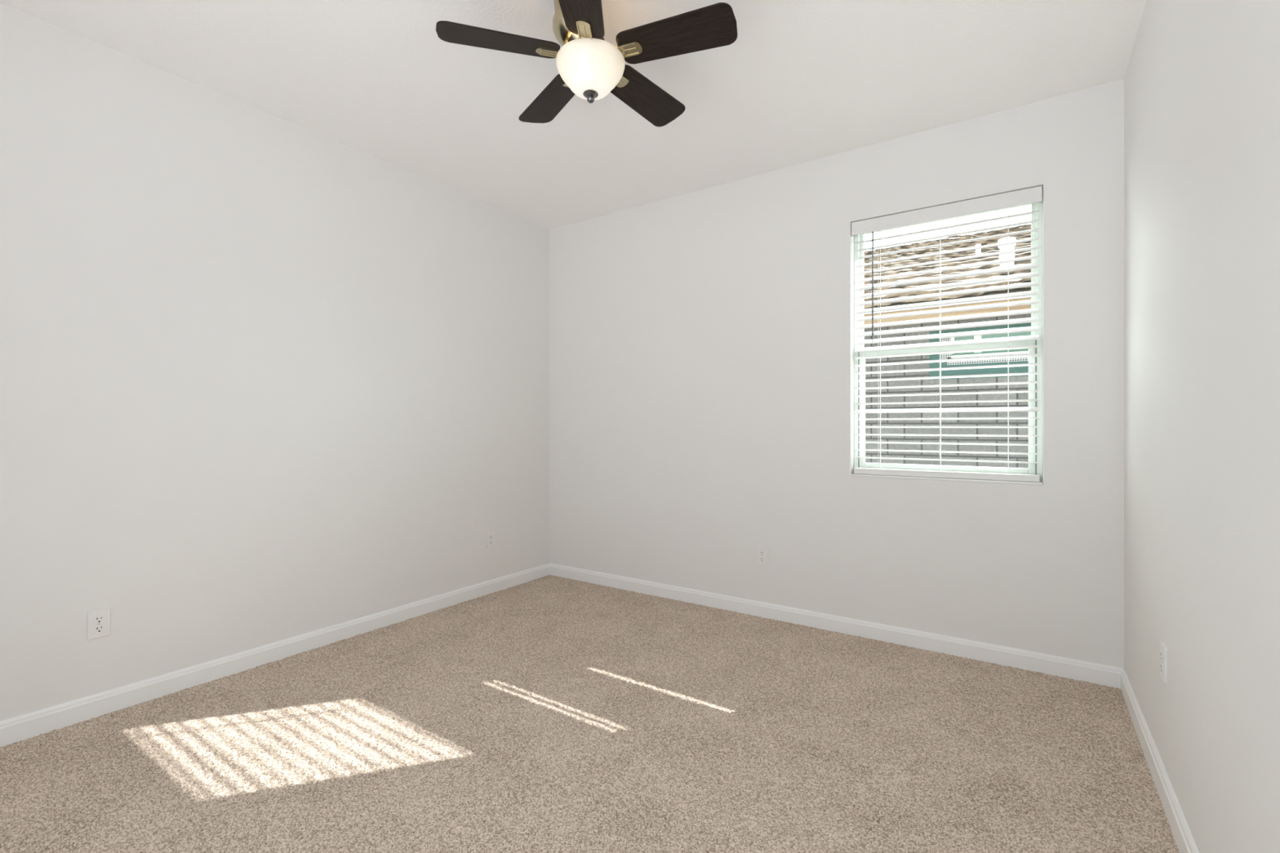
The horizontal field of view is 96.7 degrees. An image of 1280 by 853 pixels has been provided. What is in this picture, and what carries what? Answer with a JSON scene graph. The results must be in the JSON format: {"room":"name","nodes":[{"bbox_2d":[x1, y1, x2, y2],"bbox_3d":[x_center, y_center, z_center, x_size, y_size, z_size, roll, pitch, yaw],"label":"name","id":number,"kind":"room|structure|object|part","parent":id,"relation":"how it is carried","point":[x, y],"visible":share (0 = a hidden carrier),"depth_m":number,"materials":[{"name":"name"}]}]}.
{"room":"empty bedroom","nodes":[
{"label":"empty bedroom","id":0,"kind":"room"},
{"bbox_2d":[0,3,549,721],"bbox_3d":[-1.815,-0.183,2.980,0.130,2.772,3.995,0,0,34],"label":"wall","id":1,"kind":"structure","parent":0,"point":[265,378],"depth_m":2.67,"materials":[{"name":"white paint"}]},
{"bbox_2d":[87,608,110,639],"bbox_3d":[-2.192,0.803,2.304,0.014,0.111,0.069,0,0,34],"label":"wall outlet","id":2,"kind":"object","parent":1,"relation":"attached to","point":[98,621],"visible":1,"depth_m":2.30,"materials":[{"name":"white plastic"}]},
{"bbox_2d":[93,624,105,633],"bbox_3d":[-2.188,0.823,2.301,0.004,0.028,0.034,0,0,34],"label":"receptacle","id":3,"kind":"object","parent":2,"relation":"attached to","point":[97,628],"depth_m":2.30,"materials":[{"name":"white plastic"}]},
{"bbox_2d":[93,615,105,623],"bbox_3d":[-2.188,0.783,2.301,0.004,0.028,0.034,0,0,34],"label":"receptacle","id":4,"kind":"object","parent":2,"relation":"attached to","point":[96,619],"depth_m":2.30,"materials":[{"name":"white plastic"}]},
{"bbox_2d":[0,563,549,746],"bbox_3d":[-1.755,1.139,2.939,0.015,0.109,3.735,0,0,34],"label":"baseboard","id":5,"kind":"structure","parent":1,"relation":"attached to","point":[33,724],"depth_m":2.66,"materials":[{"name":"white wood"}]},
{"bbox_2d":[486,530,494,548],"bbox_3d":[-1.048,0.799,3.990,0.014,0.111,0.069,0,0,34],"label":"wall outlet","id":6,"kind":"object","parent":1,"relation":"attached to","point":[491,535],"visible":1,"depth_m":3.98,"materials":[{"name":"white plastic"}]},
{"bbox_2d":[0,0,1146,229],"bbox_3d":[-0.324,-1.649,1.969,3.734,0.200,3.995,0,0,34],"label":"ceiling","id":7,"kind":"structure","parent":0,"point":[799,82],"depth_m":2.49,"materials":[{"name":"white paint"}]},
{"bbox_2d":[435,0,737,126],"bbox_3d":[-0.156,-1.357,2.069,1.020,0.384,0.996,0,0,34],"label":"ceiling fan","id":8,"kind":"object","parent":7,"relation":"hanging from","point":[590,68],"visible":1,"depth_m":1.97,"materials":[{"name":"black wood"}]},
{"bbox_3d":[-0.487,-1.327,1.963,0.412,0.006,0.156,0,13,-16],"label":"blade","id":9,"kind":"part","parent":8,"relation":"part of","materials":[{"name":"brown wood"}]},
{"bbox_3d":[-0.356,-1.327,2.317,0.156,0.006,0.412,-16,9,-33],"label":"blade","id":10,"kind":"part","parent":8,"relation":"part of","materials":[{"name":"brown wood"}]},
{"bbox_3d":[-0.190,-1.327,1.730,0.156,0.006,0.412,13,1,2],"label":"blade","id":11,"kind":"part","parent":8,"relation":"part of","materials":[{"name":"brown wood"}]},
{"bbox_3d":[-0.178,-1.256,2.050,0.247,0.122,0.247,0,0,34],"label":"lamp shade","id":12,"kind":"part","parent":8,"relation":"part of","materials":[{"name":"beige glass"}]},
{"bbox_3d":[0.021,-1.327,2.302,0.156,0.006,0.412,-16,-10,37],"label":"blade","id":13,"kind":"part","parent":8,"relation":"part of","materials":[{"name":"brown wood"}]},
{"bbox_3d":[0.123,-1.327,1.939,0.412,0.006,0.156,0,-13,20],"label":"blade","id":14,"kind":"part","parent":8,"relation":"part of","materials":[{"name":"brown wood"}]},
{"bbox_2d":[0,574,1179,852],"bbox_3d":[-0.343,1.173,1.940,3.577,0.009,3.908,0,0,34],"label":"floor","id":15,"kind":"structure","parent":0,"point":[549,713],"depth_m":2.03,"materials":[{"name":"carpet"}]},
{"bbox_2d":[549,79,1124,668],"bbox_3d":[0.761,-0.183,3.568,3.474,2.772,0.130,0,0,34],"label":"wall","id":16,"kind":"structure","parent":0,"point":[701,342],"depth_m":3.29,"materials":[{"name":"white paint"}]},
{"bbox_2d":[756,546,768,565],"bbox_3d":[0.751,0.801,3.493,0.069,0.111,0.014,0,0,34],"label":"wall outlet","id":17,"kind":"object","parent":16,"relation":"attached to","point":[762,552],"visible":1,"depth_m":3.49,"materials":[{"name":"white plastic"}]},
{"bbox_2d":[759,556,764,561],"bbox_3d":[0.749,0.821,3.489,0.034,0.028,0.004,0,0,34],"label":"receptacle","id":18,"kind":"object","parent":17,"relation":"attached to","point":[761,558],"depth_m":3.49,"materials":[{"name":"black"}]},
{"bbox_2d":[759,551,764,555],"bbox_3d":[0.749,0.781,3.489,0.034,0.028,0.004,0,0,34],"label":"receptacle","id":19,"kind":"object","parent":17,"relation":"attached to","point":[761,553],"depth_m":3.49,"materials":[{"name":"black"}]},
{"bbox_2d":[549,563,1123,688],"bbox_3d":[0.720,1.139,3.508,3.474,0.109,0.015,0,0,34],"label":"baseboard","id":20,"kind":"structure","parent":16,"relation":"attached to","point":[1062,667],"depth_m":3.12,"materials":[{"name":"white wood"}]},
{"bbox_2d":[850,190,1042,484],"bbox_3d":[1.586,-0.432,3.004,0.884,1.431,0.127,0,0,34],"label":"window","id":21,"kind":"structure","parent":16,"relation":"in","point":[1033,468],"depth_m":2.90,"materials":[{"name":"white plastic"}]},
{"bbox_2d":[851,186,1041,482],"bbox_3d":[1.571,-0.435,2.982,0.876,1.415,0.066,0,0,34],"label":"window blind","id":22,"kind":"object","parent":21,"relation":"attached to","point":[1031,195],"visible":1,"depth_m":2.94,"materials":[{"name":"white plastic"}]},
{"bbox_3d":[1.342,-0.429,3.176,0.002,1.332,0.002,0,0,34],"label":"ladder cord","id":23,"kind":"part","parent":22,"relation":"part of","materials":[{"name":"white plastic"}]},
{"bbox_3d":[1.590,-0.429,3.007,0.002,1.332,0.002,0,0,34],"label":"ladder cord","id":24,"kind":"part","parent":22,"relation":"part of","materials":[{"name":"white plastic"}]},
{"bbox_3d":[1.574,0.256,2.987,0.860,0.033,0.050,0,0,34],"label":"rail","id":25,"kind":"part","parent":22,"relation":"part of","materials":[{"name":"white plastic"}]},
{"bbox_3d":[1.839,-0.429,2.839,0.002,1.332,0.002,0,0,34],"label":"ladder cord","id":26,"kind":"part","parent":22,"relation":"part of","materials":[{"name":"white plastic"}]},
{"bbox_3d":[1.571,0.278,2.983,0.882,0.010,0.075,0,0,34],"label":"sill","id":27,"kind":"part","parent":21,"relation":"part of","materials":[{"name":"white wood"}]},
{"bbox_3d":[1.601,-0.096,3.026,0.830,0.697,0.025,0,0,34],"label":"sash","id":28,"kind":"part","parent":21,"relation":"part of","materials":[{"name":"white plastic"}]},
{"bbox_3d":[1.614,-0.760,3.045,0.832,0.716,0.020,0,0,34],"label":"sash","id":29,"kind":"part","parent":21,"relation":"part of","materials":[{"name":"white plastic"}]},
{"bbox_2d":[1124,0,1279,852],"bbox_3d":[1.168,-0.183,0.957,0.130,2.772,3.995,0,0,34],"label":"wall","id":30,"kind":"structure","parent":0,"point":[1202,80],"depth_m":1.40,"materials":[{"name":"white paint"}]},
{"bbox_2d":[1120,668,1199,852],"bbox_3d":[1.108,1.139,0.998,0.015,0.109,3.735,0,0,34],"label":"baseboard","id":31,"kind":"structure","parent":30,"relation":"attached to","point":[1184,839],"depth_m":1.81,"materials":[{"name":"white wood"}]},
{"bbox_2d":[1160,641,1167,683],"bbox_3d":[1.655,0.747,1.797,0.014,0.111,0.069,0,0,34],"label":"wall outlet","id":32,"kind":"object","parent":30,"relation":"attached to","point":[1163,649],"visible":1,"depth_m":1.78,"materials":[{"name":"white plastic"}]},
{"bbox_2d":[1160,662,1163,673],"bbox_3d":[1.651,0.766,1.799,0.004,0.028,0.034,0,0,34],"label":"receptacle","id":33,"kind":"object","parent":32,"relation":"attached to","point":[1161,664],"depth_m":1.80,"materials":[{"name":"white plastic"}]},
{"bbox_2d":[1160,650,1163,661],"bbox_3d":[1.651,0.728,1.799,0.004,0.028,0.034,0,0,34],"label":"receptacle","id":34,"kind":"object","parent":32,"relation":"attached to","point":[1161,651],"depth_m":1.80,"materials":[{"name":"white plastic"}]},
{"label":"outside","id":35,"kind":"structure","parent":0,"visible":0},
{"bbox_3d":[4.925,1.483,10.824,24.000,0.180,16.555,0,0,34],"label":"ground","id":36,"kind":"structure","parent":35,"visible":0},
{"bbox_2d":[864,224,1031,468],"bbox_3d":[4.753,-1.336,9.680,13.600,5.457,6.462,0,0,34],"label":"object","id":37,"kind":"structure","parent":36,"relation":"on","point":[983,431],"depth_m":7.15,"materials":[{"name":"concrete block"},{"name":"roof tile"},{"name":"painted wood"}]}
]}

